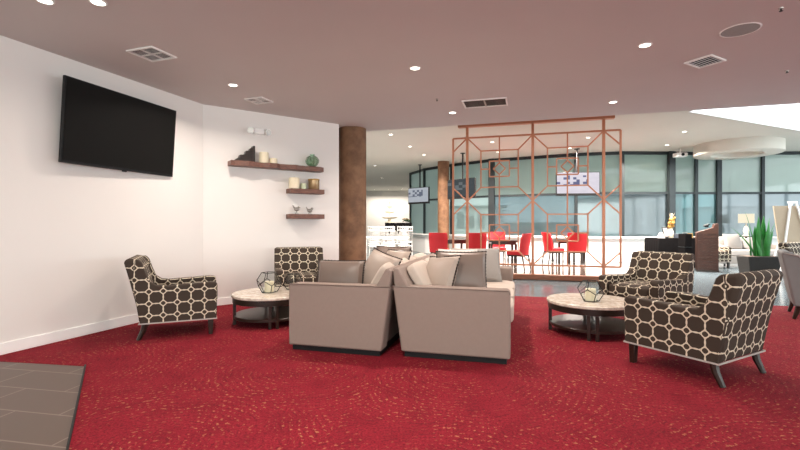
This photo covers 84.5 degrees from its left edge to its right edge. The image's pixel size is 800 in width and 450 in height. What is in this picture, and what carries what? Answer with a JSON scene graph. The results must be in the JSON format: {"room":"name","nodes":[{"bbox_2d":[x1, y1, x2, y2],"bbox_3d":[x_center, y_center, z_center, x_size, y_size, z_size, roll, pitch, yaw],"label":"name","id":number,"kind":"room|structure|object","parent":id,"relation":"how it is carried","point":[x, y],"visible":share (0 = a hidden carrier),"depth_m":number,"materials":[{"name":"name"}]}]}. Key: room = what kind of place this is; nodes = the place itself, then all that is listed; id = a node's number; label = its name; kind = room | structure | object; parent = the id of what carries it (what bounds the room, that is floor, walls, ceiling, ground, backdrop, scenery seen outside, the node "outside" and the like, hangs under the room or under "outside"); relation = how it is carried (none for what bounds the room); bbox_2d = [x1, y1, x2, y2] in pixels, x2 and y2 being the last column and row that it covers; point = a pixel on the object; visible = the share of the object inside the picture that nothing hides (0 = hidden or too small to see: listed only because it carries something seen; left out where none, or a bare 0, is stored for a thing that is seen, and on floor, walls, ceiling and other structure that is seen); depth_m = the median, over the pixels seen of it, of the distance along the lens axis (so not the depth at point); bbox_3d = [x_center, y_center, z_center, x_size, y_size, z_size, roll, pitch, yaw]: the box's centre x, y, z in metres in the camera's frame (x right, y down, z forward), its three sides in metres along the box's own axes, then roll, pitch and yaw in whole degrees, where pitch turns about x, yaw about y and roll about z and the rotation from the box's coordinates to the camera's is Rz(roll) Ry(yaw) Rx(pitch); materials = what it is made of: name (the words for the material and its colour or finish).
{"room":"hotel lobby lounge","nodes":[
{"label":"hotel lobby lounge","id":0,"kind":"room"},
{"bbox_2d":[0,35,202,342],"bbox_3d":[-4.931,-0.550,0.605,0.150,3.500,12.239,0,0,19],"label":"wall","id":1,"kind":"structure","parent":0,"point":[68,232],"depth_m":4.63,"materials":[{"name":"paint"}]},
{"bbox_2d":[0,314,138,354],"bbox_3d":[-4.852,1.145,0.577,0.016,0.110,12.239,0,0,19],"label":"baseboard","id":2,"kind":"structure","parent":1,"relation":"attached to","point":[56,336],"depth_m":4.54,"materials":[{"name":"white paint"}]},
{"bbox_2d":[58,75,175,176],"bbox_3d":[-3.197,-1.048,5.108,0.124,0.886,1.456,0,0,16],"label":"television","id":3,"kind":"object","parent":1,"relation":"attached to","point":[101,127],"visible":1,"depth_m":4.94,"materials":[{"name":"black plastic"}]},
{"bbox_2d":[203,104,338,297],"bbox_3d":[-1.998,-0.550,7.056,2.195,3.500,0.150,0,0,-35],"label":"wall","id":4,"kind":"structure","parent":0,"point":[245,210],"depth_m":6.82,"materials":[{"name":"paint"}]},
{"bbox_2d":[217,297,232,305],"bbox_3d":[-1.950,1.145,6.989,2.195,0.110,0.016,0,0,-35],"label":"baseboard","id":5,"kind":"structure","parent":4,"relation":"attached to","point":[226,300],"depth_m":6.52,"materials":[{"name":"white paint"}]},
{"bbox_2d":[247,127,271,135],"bbox_3d":[-2.171,-1.423,6.779,0.377,0.104,0.102,0,0,-35],"label":"emergency light","id":6,"kind":"object","parent":4,"relation":"attached to","point":[259,131],"visible":1,"depth_m":6.77,"materials":[{"name":"white paint"}]},
{"bbox_2d":[228,160,323,172],"bbox_3d":[-1.897,-0.897,6.893,1.488,0.075,0.234,0,0,-35],"label":"floating shelf","id":7,"kind":"object","parent":4,"relation":"attached to","point":[233,163],"visible":1,"depth_m":6.80,"materials":[{"name":"brown wood"}]},
{"bbox_2d":[235,146,254,161],"bbox_3d":[-2.335,-1.057,6.591,0.297,0.240,0.110,0,0,-35],"label":"bookend","id":8,"kind":"object","parent":7,"relation":"on","point":[249,155],"visible":0.86,"depth_m":6.59,"materials":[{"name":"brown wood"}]},
{"bbox_2d":[259,152,268,162],"bbox_3d":[-2.095,-1.026,6.773,0.140,0.177,0.140,0,0,0],"label":"pillar candle","id":9,"kind":"object","parent":7,"relation":"on","point":[263,156],"visible":0.86,"depth_m":6.72,"materials":[{"name":"beige wax"}]},
{"bbox_2d":[286,188,324,194],"bbox_3d":[-1.538,-0.527,7.168,0.585,0.075,0.200,0,0,-35],"label":"floating shelf","id":10,"kind":"object","parent":4,"relation":"attached to","point":[290,190],"visible":1,"depth_m":7.07,"materials":[{"name":"brown wood"}]},
{"bbox_2d":[289,177,298,187],"bbox_3d":[-1.697,-0.661,7.055,0.164,0.187,0.164,0,0,0],"label":"pillar candle","id":11,"kind":"object","parent":10,"relation":"on","point":[293,181],"visible":0.89,"depth_m":6.99,"materials":[{"name":"beige wax"}]},
{"bbox_2d":[308,179,319,188],"bbox_3d":[-1.420,-0.653,7.252,0.192,0.172,0.192,0,0,0],"label":"jar","id":12,"kind":"object","parent":10,"relation":"on","point":[312,183],"visible":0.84,"depth_m":7.17,"materials":[{"name":"gold glass"}]},
{"bbox_2d":[286,214,324,218],"bbox_3d":[-1.538,-0.122,7.168,0.585,0.075,0.200,0,0,-35],"label":"floating shelf","id":13,"kind":"object","parent":4,"relation":"attached to","point":[288,216],"visible":1,"depth_m":7.06,"materials":[{"name":"brown wood"}]},
{"bbox_2d":[339,126,365,262],"bbox_3d":[-0.865,-0.265,8.020,0.500,2.930,0.500,0,0,0],"label":"column","id":14,"kind":"structure","parent":0,"point":[352,139],"depth_m":7.80,"materials":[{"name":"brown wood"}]},
{"bbox_2d":[366,191,409,240],"bbox_3d":[-2.300,-0.550,30.575,11.400,3.500,0.150,0,0,0],"label":"wall","id":15,"kind":"structure","parent":0,"point":[377,203],"depth_m":30.50,"materials":[{"name":"paint"}]},
{"bbox_2d":[0,0,799,130],"bbox_3d":[3.800,-1.760,1.555,22.000,0.060,13.910,0,0,0],"label":"ceiling","id":16,"kind":"structure","parent":0,"point":[343,63],"depth_m":4.39,"materials":[{"name":"beige paint"}]},
{"bbox_2d":[88,0,107,6],"bbox_3d":[-2.353,-1.726,3.429,0.129,0.008,0.129,0,0,0],"label":"recessed light","id":17,"kind":"object","parent":16,"relation":"in","point":[103,3],"visible":1,"depth_m":3.43,"materials":[{"name":"white metal"}]},
{"bbox_2d":[126,46,176,61],"bbox_3d":[-2.516,-1.722,4.465,0.340,0.016,0.310,0,0,19],"label":"ceiling vent","id":18,"kind":"object","parent":16,"relation":"in","point":[150,53],"visible":1,"depth_m":4.46,"materials":[{"name":"white metal"}]},
{"bbox_2d":[244,96,273,103],"bbox_3d":[-1.967,-1.722,6.139,0.290,0.016,0.270,0,0,19],"label":"ceiling vent","id":19,"kind":"object","parent":16,"relation":"in","point":[256,100],"visible":1,"depth_m":6.12,"materials":[{"name":"white metal"}]},
{"bbox_2d":[461,97,507,108],"bbox_3d":[1.210,-1.722,6.265,0.620,0.016,0.400,0,0,16],"label":"ceiling vent","id":20,"kind":"object","parent":16,"relation":"in","point":[501,101],"visible":1,"depth_m":6.25,"materials":[{"name":"white metal"}]},
{"bbox_2d":[684,54,726,68],"bbox_3d":[3.237,-1.722,4.670,0.310,0.016,0.270,0,0,-30],"label":"ceiling vent","id":21,"kind":"object","parent":16,"relation":"in","point":[711,59],"visible":1,"depth_m":4.67,"materials":[{"name":"white metal"}]},
{"bbox_2d":[719,22,761,37],"bbox_3d":[3.032,-1.727,3.924,0.308,0.006,0.308,0,0,0],"label":"ceiling speaker","id":22,"kind":"object","parent":16,"relation":"attached to","point":[741,29],"visible":1,"depth_m":3.90,"materials":[{"name":"white metal"}]},
{"bbox_2d":[0,241,799,449],"bbox_3d":[3.500,1.230,12.750,25.000,0.060,37.500,0,0,0],"label":"floor","id":23,"kind":"structure","parent":0,"point":[242,385],"depth_m":3.13,"materials":[{"name":"red carpet"}]},
{"bbox_2d":[66,364,85,449],"bbox_3d":[-0.650,1.202,0.610,0.012,0.030,7.406,0,0,-33],"label":"trim","id":24,"kind":"structure","parent":23,"relation":"on","point":[82,378],"depth_m":2.77,"materials":[{"name":"black plastic"}]},
{"bbox_2d":[124,255,217,340],"bbox_3d":[-2.541,0.782,4.962,0.887,0.853,0.737,0,0,-24],"label":"armchair","id":25,"kind":"object","parent":23,"relation":"on","point":[158,300],"visible":1,"depth_m":4.65,"materials":[{"name":"fabric"}]},
{"bbox_2d":[231,287,288,329],"bbox_3d":[-1.590,1.020,5.430,0.924,0.360,0.924,0,0,-20],"label":"coffee table","id":26,"kind":"object","parent":23,"relation":"on","point":[270,308],"visible":0.66,"depth_m":5.13,"materials":[{"name":"stone"}]},
{"bbox_2d":[234,306,288,322],"bbox_3d":[-1.590,1.107,5.430,0.870,0.035,0.870,0,0,-20],"label":"shelf","id":27,"kind":"object","parent":26,"relation":"attached to","point":[258,314],"depth_m":5.24,"materials":[{"name":"brown wood"}]},
{"bbox_2d":[257,271,281,292],"bbox_3d":[-1.610,0.717,5.420,0.289,0.247,0.303,0,0,44],"label":"glass lantern","id":28,"kind":"object","parent":26,"relation":"on","point":[267,273],"visible":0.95,"depth_m":5.39,"materials":[{"name":"glass"}]},
{"bbox_2d":[265,280,273,291],"bbox_3d":[-1.610,0.763,5.420,0.110,0.142,0.110,0,0,0],"label":"pillar candle","id":29,"kind":"object","parent":28,"relation":"in","point":[267,287],"visible":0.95,"depth_m":5.37,"materials":[{"name":"beige wax"}]},
{"bbox_2d":[274,247,322,286],"bbox_3d":[-1.453,0.782,6.443,0.737,0.853,0.887,0,0,-18],"label":"armchair","id":30,"kind":"object","parent":23,"relation":"on","point":[303,261],"visible":0.48,"depth_m":6.65,"materials":[{"name":"fabric"}]},
{"bbox_2d":[284,272,317,286],"bbox_3d":[-1.418,0.800,6.330,0.514,0.180,0.651,0,0,-18],"label":"seat cushion","id":31,"kind":"object","parent":30,"relation":"on","point":[306,276],"depth_m":6.06,"materials":[{"name":"fabric"}]},
{"bbox_2d":[288,253,433,355],"bbox_3d":[-0.296,0.789,5.154,1.033,0.823,2.262,0,0,15],"label":"sofa","id":32,"kind":"object","parent":23,"relation":"on","point":[347,318],"visible":0.65,"depth_m":4.07,"materials":[{"name":"beige fabric"}]},
{"bbox_2d":[317,259,365,283],"bbox_3d":[-0.615,0.551,4.535,0.519,0.369,0.191,0,0,10],"label":"throw pillow","id":33,"kind":"object","parent":32,"relation":"on","point":[330,271],"visible":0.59,"depth_m":4.48,"materials":[{"name":"silver fabric"}]},
{"bbox_2d":[363,247,402,283],"bbox_3d":[-0.228,0.508,4.501,0.252,0.524,0.559,0,0,-38],"label":"throw pillow","id":34,"kind":"object","parent":32,"relation":"on","point":[377,258],"visible":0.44,"depth_m":4.46,"materials":[{"name":"beige fabric"}]},
{"bbox_2d":[370,262,401,283],"bbox_3d":[-0.142,0.545,4.467,0.242,0.335,0.613,0,0,15],"label":"cushion","id":35,"kind":"object","parent":32,"relation":"on","point":[381,270],"depth_m":4.18,"materials":[{"name":"beige fabric"}]},
{"bbox_2d":[376,245,410,252],"bbox_3d":[-0.101,0.509,5.763,0.501,0.452,0.184,0,0,22],"label":"throw pillow","id":36,"kind":"object","parent":32,"relation":"on","point":[384,249],"visible":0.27,"depth_m":5.76,"materials":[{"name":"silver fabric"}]},
{"bbox_2d":[386,249,411,259],"bbox_3d":[-0.078,0.515,5.092,0.243,0.439,0.479,0,0,-35],"label":"throw pillow","id":37,"kind":"object","parent":32,"relation":"on","point":[400,254],"visible":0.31,"depth_m":5.02,"materials":[{"name":"beige fabric"}]},
{"bbox_2d":[401,256,415,262],"bbox_3d":[0.020,0.545,5.069,0.242,0.335,0.613,0,0,15],"label":"cushion","id":38,"kind":"object","parent":32,"relation":"on","point":[404,260],"depth_m":4.90,"materials":[{"name":"beige fabric"}]},
{"bbox_2d":[413,253,425,258],"bbox_3d":[0.181,0.545,5.671,0.242,0.335,0.613,0,0,15],"label":"cushion","id":39,"kind":"object","parent":32,"relation":"on","point":[418,255],"depth_m":5.52,"materials":[{"name":"beige fabric"}]},
{"bbox_2d":[368,226,381,255],"bbox_3d":[-0.814,0.639,14.172,0.420,1.122,0.477,0,0,-11],"label":"chair","id":40,"kind":"object","parent":23,"relation":"on","point":[373,230],"visible":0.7,"depth_m":13.98,"materials":[{"name":"white paint"}]},
{"bbox_2d":[366,237,408,259],"bbox_3d":[-0.450,0.820,14.950,1.500,0.760,0.720,0,0,0],"label":"banquet table","id":41,"kind":"object","parent":23,"relation":"on","point":[366,237],"visible":0.48,"depth_m":14.62,"materials":[{"name":"white paint"}]},
{"bbox_2d":[382,227,394,246],"bbox_3d":[-0.360,0.639,13.972,0.420,1.122,0.477,0,0,0],"label":"chair","id":42,"kind":"object","parent":23,"relation":"on","point":[384,231],"visible":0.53,"depth_m":13.78,"materials":[{"name":"white paint"}]},
{"bbox_2d":[385,223,411,244],"bbox_3d":[-0.060,0.575,16.992,1.020,1.250,0.615,0,0,0],"label":"console table","id":43,"kind":"object","parent":23,"relation":"on","point":[395,225],"visible":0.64,"depth_m":16.70,"materials":[{"name":"black wood"}]},
{"bbox_2d":[382,201,396,222],"bbox_3d":[-0.400,-0.480,17.000,0.600,0.860,0.600,0,0,0],"label":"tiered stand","id":44,"kind":"object","parent":43,"relation":"on","point":[389,218],"visible":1,"depth_m":16.90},
{"bbox_2d":[385,223,411,233],"bbox_3d":[-0.060,0.170,16.706,1.020,0.420,0.042,0,0,0],"label":"drape","id":45,"kind":"object","parent":43,"relation":"hanging from","point":[395,225],"depth_m":16.70,"materials":[{"name":"fabric"}]},
{"bbox_2d":[398,226,412,255],"bbox_3d":[0.166,0.639,14.172,0.420,1.122,0.477,0,0,-11],"label":"chair","id":46,"kind":"object","parent":23,"relation":"on","point":[404,230],"visible":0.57,"depth_m":13.97,"materials":[{"name":"white paint"}]},
{"bbox_2d":[429,233,448,253],"bbox_3d":[1.112,0.724,12.518,0.540,0.958,0.585,0,0,14],"label":"dining chair","id":47,"kind":"object","parent":23,"relation":"on","point":[437,241],"visible":0.59,"depth_m":12.30,"materials":[{"name":"red leather"}]},
{"bbox_2d":[392,254,514,364],"bbox_3d":[0.733,0.789,4.937,1.065,0.823,2.262,0,0,15],"label":"sofa","id":48,"kind":"object","parent":23,"relation":"on","point":[458,323],"visible":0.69,"depth_m":3.86,"materials":[{"name":"beige fabric"}]},
{"bbox_2d":[407,260,431,284],"bbox_3d":[0.246,0.545,4.422,0.250,0.335,0.613,0,0,15],"label":"cushion","id":49,"kind":"object","parent":48,"relation":"on","point":[417,273],"depth_m":4.18,"materials":[{"name":"beige fabric"}]},
{"bbox_2d":[427,255,460,285],"bbox_3d":[0.389,0.521,4.322,0.238,0.453,0.464,0,0,-41],"label":"throw pillow","id":50,"kind":"object","parent":48,"relation":"on","point":[442,271],"visible":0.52,"depth_m":4.23,"materials":[{"name":"beige fabric"}]},
{"bbox_2d":[438,249,476,251],"bbox_3d":[0.644,0.502,4.889,0.440,0.446,0.205,0,0,4],"label":"throw pillow","id":51,"kind":"object","parent":48,"relation":"on","point":[470,250],"visible":0.07,"depth_m":4.92,"materials":[{"name":"white fabric"}]},
{"bbox_2d":[435,250,486,287],"bbox_3d":[0.615,0.500,4.393,0.523,0.469,0.210,0,0,5],"label":"throw pillow","id":52,"kind":"object","parent":48,"relation":"on","point":[471,272],"visible":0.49,"depth_m":4.33,"materials":[{"name":"fabric"}]},
{"bbox_2d":[451,248,501,281],"bbox_3d":[0.957,0.515,5.525,0.620,0.420,0.268,0,0,1],"label":"throw pillow","id":53,"kind":"object","parent":48,"relation":"on","point":[493,273],"visible":0.36,"depth_m":5.45,"materials":[{"name":"grey fabric"}]},
{"bbox_2d":[487,286,513,299],"bbox_3d":[0.847,0.815,4.907,0.830,0.206,0.617,0,0,15],"label":"seat cushion","id":54,"kind":"object","parent":48,"relation":"on","point":[511,290],"depth_m":4.94,"materials":[{"name":"beige fabric"}]},
{"bbox_2d":[487,280,514,296],"bbox_3d":[1.008,0.815,5.509,0.830,0.206,0.617,0,0,15],"label":"seat cushion","id":55,"kind":"object","parent":48,"relation":"on","point":[505,283],"depth_m":5.29,"materials":[{"name":"beige fabric"}]},
{"bbox_2d":[448,239,465,247],"bbox_3d":[1.620,0.830,13.350,0.800,0.740,0.800,0,0,-6],"label":"dining table","id":56,"kind":"object","parent":23,"relation":"on","point":[461,242],"visible":0.25,"depth_m":13.02,"materials":[{"name":"brown wood"}]},
{"bbox_2d":[469,233,486,248],"bbox_3d":[2.157,0.724,12.418,0.540,0.958,0.585,0,0,5],"label":"dining chair","id":57,"kind":"object","parent":23,"relation":"on","point":[474,238],"visible":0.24,"depth_m":12.20,"materials":[{"name":"red leather"}]},
{"bbox_2d":[488,232,505,262],"bbox_3d":[2.983,0.724,13.482,0.540,0.958,0.585,0,0,6],"label":"dining chair","id":58,"kind":"object","parent":23,"relation":"on","point":[492,236],"visible":0.44,"depth_m":13.63,"materials":[{"name":"red leather"}]},
{"bbox_2d":[487,240,517,266],"bbox_3d":[2.930,0.830,12.620,0.800,0.740,0.800,0,0,6],"label":"dining table","id":59,"kind":"object","parent":23,"relation":"on","point":[510,242],"visible":0.49,"depth_m":12.28,"materials":[{"name":"brown wood"}]},
{"bbox_2d":[507,233,530,270],"bbox_3d":[3.145,0.724,11.530,0.585,0.958,0.540,0,0,38],"label":"dining chair","id":60,"kind":"object","parent":23,"relation":"on","point":[525,239],"visible":0.82,"depth_m":11.32,"materials":[{"name":"red leather"}]},
{"bbox_2d":[452,115,621,281],"bbox_3d":[2.880,-0.550,9.550,3.510,3.500,0.140,0,0,16],"label":"lattice screen","id":61,"kind":"object","parent":23,"relation":"on","point":[532,276],"visible":0.87,"depth_m":9.43,"materials":[{"name":"orange metal"}]},
{"bbox_2d":[541,232,563,264],"bbox_3d":[4.468,0.724,12.946,0.585,0.958,0.540,0,0,-7],"label":"dining chair","id":62,"kind":"object","parent":23,"relation":"on","point":[544,234],"visible":0.78,"depth_m":12.76,"materials":[{"name":"red leather"}]},
{"bbox_2d":[551,239,582,263],"bbox_3d":[5.120,0.830,13.520,0.800,0.740,0.800,0,0,3],"label":"dining table","id":63,"kind":"object","parent":23,"relation":"on","point":[553,240],"visible":0.34,"depth_m":13.19,"materials":[{"name":"brown wood"}]},
{"bbox_2d":[567,233,586,264],"bbox_3d":[5.110,0.724,12.719,0.540,0.958,0.585,0,0,18],"label":"dining chair","id":64,"kind":"object","parent":23,"relation":"on","point":[581,245],"visible":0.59,"depth_m":12.51,"materials":[{"name":"red leather"}]},
{"bbox_2d":[547,293,624,341],"bbox_3d":[2.120,1.020,4.900,0.924,0.360,0.924,0,0,20],"label":"coffee table","id":65,"kind":"object","parent":23,"relation":"on","point":[596,318],"visible":0.73,"depth_m":4.69,"materials":[{"name":"beige stone"}]},
{"bbox_2d":[549,314,624,334],"bbox_3d":[2.120,1.107,4.900,0.870,0.035,0.870,0,0,20],"label":"shelf","id":66,"kind":"object","parent":65,"relation":"attached to","point":[570,322],"depth_m":4.77,"materials":[{"name":"brown wood"}]},
{"bbox_2d":[577,280,603,301],"bbox_3d":[2.080,0.729,4.800,0.274,0.223,0.261,0,0,-17],"label":"glass lantern","id":67,"kind":"object","parent":65,"relation":"on","point":[586,281],"visible":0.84,"depth_m":4.76,"materials":[{"name":"clear glass"}]},
{"bbox_2d":[585,288,595,300],"bbox_3d":[2.080,0.763,4.800,0.110,0.142,0.110,0,0,0],"label":"pillar candle","id":68,"kind":"object","parent":67,"relation":"in","point":[589,296],"visible":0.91,"depth_m":4.75,"materials":[{"name":"beige wax"}]},
{"bbox_2d":[599,251,694,301],"bbox_3d":[3.028,0.782,5.394,0.887,0.853,0.737,0,0,-32],"label":"armchair","id":69,"kind":"object","parent":23,"relation":"on","point":[650,274],"visible":0.68,"depth_m":5.37,"materials":[{"name":"fabric"}]},
{"bbox_2d":[609,280,649,297],"bbox_3d":[2.928,0.800,5.331,0.651,0.180,0.514,0,0,-32],"label":"seat cushion","id":70,"kind":"object","parent":69,"relation":"on","point":[620,288],"depth_m":5.20,"materials":[{"name":"fabric"}]},
{"bbox_2d":[644,237,694,267],"bbox_3d":[7.570,0.787,12.250,1.207,0.805,0.758,0,0,0],"label":"draped table","id":71,"kind":"object","parent":23,"relation":"on","point":[651,243],"visible":0.44,"depth_m":11.90,"materials":[{"name":"black fabric"}]},
{"bbox_2d":[667,213,675,237],"bbox_3d":[7.506,0.042,12.185,0.220,0.681,0.200,0,0,0],"label":"flower vase","id":72,"kind":"object","parent":71,"relation":"on","point":[671,222],"visible":0.99,"depth_m":12.14,"materials":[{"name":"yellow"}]},
{"bbox_2d":[678,232,691,252],"bbox_3d":[7.400,0.709,11.420,0.200,0.982,0.360,0,0,3],"label":"equipment case","id":73,"kind":"object","parent":23,"relation":"on","point":[684,240],"visible":0.62,"depth_m":11.30,"materials":[{"name":"plastic"}]},
{"bbox_2d":[623,269,782,387],"bbox_3d":[2.492,0.782,3.661,0.737,0.853,0.887,0,0,-29],"label":"armchair","id":74,"kind":"object","parent":23,"relation":"on","point":[731,322],"visible":1,"depth_m":3.38,"materials":[{"name":"fabric"}]},
{"bbox_2d":[669,302,699,306],"bbox_3d":[2.434,0.800,3.764,0.514,0.180,0.651,0,0,-29],"label":"seat cushion","id":75,"kind":"object","parent":74,"relation":"on","point":[691,304],"depth_m":3.93,"materials":[{"name":"fabric"}]},
{"bbox_2d":[695,224,718,271],"bbox_3d":[7.840,0.595,11.250,0.480,1.210,0.460,0,0,30],"label":"podium","id":76,"kind":"object","parent":23,"relation":"on","point":[706,240],"visible":1,"depth_m":11.06,"materials":[{"name":"brown wood"}]},
{"bbox_2d":[693,236,731,267],"bbox_3d":[8.551,0.782,12.284,0.737,0.853,0.887,0,0,-11],"label":"armchair","id":77,"kind":"object","parent":23,"relation":"on","point":[724,252],"visible":0.21,"depth_m":11.91,"materials":[{"name":"fabric"}]},
{"bbox_2d":[719,238,777,266],"bbox_3d":[10.050,0.808,12.780,1.900,0.784,0.840,0,0,0],"label":"sofa","id":78,"kind":"object","parent":23,"relation":"on","point":[745,250],"visible":0.3,"depth_m":12.41,"materials":[{"name":"grey fabric"}]},
{"bbox_2d":[719,238,742,246],"bbox_3d":[9.650,0.580,12.950,0.780,0.329,0.211,0,0,0],"label":"cushion","id":79,"kind":"object","parent":78,"relation":"on","point":[721,242],"depth_m":12.88,"materials":[{"name":"fabric"}]},
{"bbox_2d":[722,234,741,248],"bbox_3d":[9.554,0.507,12.657,0.520,0.446,0.213,0,0,-6],"label":"throw pillow","id":80,"kind":"object","parent":78,"relation":"on","point":[733,241],"visible":0.87,"depth_m":12.59,"materials":[{"name":"grey fabric"}]},
{"bbox_2d":[731,249,752,255],"bbox_3d":[9.650,0.815,12.680,0.790,0.190,0.640,0,0,0],"label":"seat cushion","id":81,"kind":"object","parent":78,"relation":"on","point":[734,252],"depth_m":12.36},
{"bbox_2d":[742,238,752,248],"bbox_3d":[10.450,0.580,12.950,0.780,0.329,0.211,0,0,0],"label":"cushion","id":82,"kind":"object","parent":78,"relation":"on","point":[744,245],"depth_m":12.88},
{"bbox_2d":[749,249,777,255],"bbox_3d":[10.450,0.815,12.680,0.790,0.190,0.640,0,0,0],"label":"seat cushion","id":83,"kind":"object","parent":78,"relation":"on","point":[772,251],"depth_m":12.36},
{"bbox_2d":[735,212,779,272],"bbox_3d":[7.462,0.475,9.312,0.884,1.450,0.399,0,0,6],"label":"potted plant","id":84,"kind":"object","parent":23,"relation":"on","point":[761,259],"visible":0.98,"depth_m":9.20,"materials":[{"name":"green plant"}]},
{"bbox_2d":[774,201,799,271],"bbox_3d":[8.653,0.355,9.891,0.959,1.701,0.749,0,0,-3],"label":"easel","id":85,"kind":"object","parent":23,"relation":"on","point":[790,203],"visible":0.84,"depth_m":9.62,"materials":[{"name":"white paint"}]},
{"bbox_2d":[773,206,799,242],"bbox_3d":[8.729,0.031,9.669,1.060,0.860,0.076,0,0,-3],"label":"display board","id":86,"kind":"object","parent":85,"relation":"on","point":[780,212],"visible":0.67,"depth_m":9.65,"materials":[{"name":"beige fabric"}]},
{"bbox_2d":[777,249,799,318],"bbox_3d":[5.386,0.778,5.625,0.825,0.856,0.742,0,0,37],"label":"armchair","id":87,"kind":"object","parent":23,"relation":"on","point":[789,262],"visible":1,"depth_m":5.53,"materials":[{"name":"grey fabric"}]},
{"bbox_2d":[778,242,799,254],"bbox_3d":[7.780,0.782,8.240,0.737,0.853,0.887,0,0,-27],"label":"armchair","id":88,"kind":"object","parent":23,"relation":"on","point":[794,247],"visible":0.4,"depth_m":8.45,"materials":[{"name":"fabric"}]},
{"bbox_3d":[10.620,0.785,13.500,0.400,0.830,0.400,0,0,0],"label":"side table","id":89,"kind":"object","parent":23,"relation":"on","visible":0},
{"bbox_2d":[738,214,754,235],"bbox_3d":[10.620,0.030,13.500,0.400,0.680,0.400,0,0,0],"label":"table lamp","id":90,"kind":"object","parent":89,"relation":"on","point":[742,218],"visible":0.94,"depth_m":13.39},
{"bbox_2d":[438,161,448,248],"bbox_3d":[1.600,-0.550,16.200,0.420,3.500,0.420,0,0,0],"label":"column","id":91,"kind":"structure","parent":0,"point":[443,166],"depth_m":16.01,"materials":[{"name":"brown wood"}]},
{"bbox_2d":[366,110,799,190],"bbox_3d":[3.000,-2.340,18.877,24.000,0.080,25.246,0,0,0],"label":"ceiling","id":92,"kind":"structure","parent":0,"point":[394,160],"depth_m":12.12,"materials":[{"name":"beige paint"}]},
{"bbox_2d":[408,164,429,203],"bbox_3d":[0.763,-1.540,17.057,0.187,1.520,1.120,0,0,-42],"label":"television","id":93,"kind":"object","parent":92,"relation":"hanging from","point":[420,195],"visible":1,"depth_m":17.01,"materials":[{"name":"black plastic"}]},
{"bbox_2d":[448,153,475,198],"bbox_3d":[2.023,-1.560,14.257,0.187,1.480,1.140,0,0,-42],"label":"television","id":94,"kind":"object","parent":92,"relation":"hanging from","point":[459,184],"visible":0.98,"depth_m":14.21,"materials":[{"name":"black plastic"}]},
{"bbox_2d":[556,148,599,195],"bbox_3d":[5.409,-1.580,13.435,1.280,1.440,0.187,0,0,6],"label":"television","id":95,"kind":"object","parent":92,"relation":"hanging from","point":[594,177],"visible":0.8,"depth_m":13.35,"materials":[{"name":"black plastic"}]},
{"bbox_2d":[673,148,687,157],"bbox_3d":[8.530,-2.170,13.390,0.320,0.260,0.280,0,0,0],"label":"projector","id":96,"kind":"object","parent":92,"relation":"hanging from","point":[679,154],"visible":1,"depth_m":13.30,"materials":[{"name":"white paint"}]},
{"bbox_2d":[693,136,785,159],"bbox_3d":[9.650,-2.140,12.600,2.100,0.320,2.100,0,0,0],"label":"pendant light","id":97,"kind":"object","parent":92,"relation":"attached to","point":[745,147],"depth_m":12.01,"materials":[{"name":"beige paint"}]},
{"bbox_2d":[689,110,799,130],"bbox_3d":[10.460,-2.345,8.400,9.110,0.090,9.768,0,0,0],"label":"window","id":98,"kind":"structure","parent":92,"relation":"attached to","point":[703,112],"depth_m":9.86,"materials":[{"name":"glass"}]},
{"bbox_2d":[411,234,777,261],"bbox_3d":[6.966,0.820,15.432,15.342,0.760,3.066,0,0,23],"label":"wall","id":99,"kind":"structure","parent":0,"point":[420,243],"depth_m":14.21,"materials":[{"name":"white paint"}]},
{"bbox_2d":[409,169,422,234],"bbox_3d":[0.742,-0.920,19.006,0.240,2.760,1.753,0,0,-19],"label":"window","id":100,"kind":"structure","parent":99,"relation":"attached to","point":[415,210],"depth_m":19.12,"materials":[{"name":"glass"}]},
{"bbox_2d":[422,164,449,235],"bbox_3d":[1.492,-0.920,17.548,0.240,2.760,1.683,0,0,-37],"label":"window","id":101,"kind":"structure","parent":99,"relation":"attached to","point":[430,175],"depth_m":17.86,"materials":[{"name":"glass"}]},
{"bbox_2d":[450,159,487,236],"bbox_3d":[2.607,-0.920,16.245,0.240,2.760,1.879,0,0,-44],"label":"window","id":102,"kind":"structure","parent":99,"relation":"attached to","point":[480,202],"depth_m":16.17,"materials":[{"name":"glass"}]},
{"bbox_2d":[488,153,574,237],"bbox_3d":[4.446,-0.920,14.951,2.901,2.760,0.240,0,0,28],"label":"window","id":103,"kind":"structure","parent":99,"relation":"attached to","point":[513,200],"depth_m":15.00,"materials":[{"name":"glass"}]},
{"bbox_2d":[575,151,623,238],"bbox_3d":[6.365,-0.920,14.114,1.431,2.760,0.240,0,0,14],"label":"window","id":104,"kind":"structure","parent":99,"relation":"attached to","point":[583,204],"depth_m":14.10,"materials":[{"name":"glass"}]},
{"bbox_2d":[622,151,667,238],"bbox_3d":[7.805,-0.920,13.960,1.613,2.760,0.240,0,0,-1],"label":"window","id":105,"kind":"structure","parent":99,"relation":"attached to","point":[644,173],"depth_m":13.97,"materials":[{"name":"glass"}]},
{"bbox_2d":[667,151,694,235],"bbox_3d":[8.993,-0.920,14.026,1.004,2.760,0.240,0,0,-7],"label":"window","id":106,"kind":"structure","parent":99,"relation":"attached to","point":[680,171],"depth_m":14.04,"materials":[{"name":"glass"}]},
{"bbox_2d":[694,158,720,237],"bbox_3d":[9.817,-0.920,14.080,0.786,2.760,0.240,0,0,0],"label":"window","id":107,"kind":"structure","parent":99,"relation":"attached to","point":[704,170],"depth_m":14.09,"materials":[{"name":"glass"}]},
{"bbox_2d":[716,157,761,237],"bbox_3d":[10.828,-0.920,14.032,1.422,2.760,0.240,0,0,4],"label":"window","id":108,"kind":"structure","parent":99,"relation":"attached to","point":[738,181],"depth_m":14.04,"materials":[{"name":"glass"}]},
{"bbox_2d":[761,151,799,238],"bbox_3d":[12.325,-0.920,13.955,1.705,2.760,0.240,0,0,2],"label":"window","id":109,"kind":"structure","parent":99,"relation":"attached to","point":[780,173],"depth_m":13.97,"materials":[{"name":"glass"}]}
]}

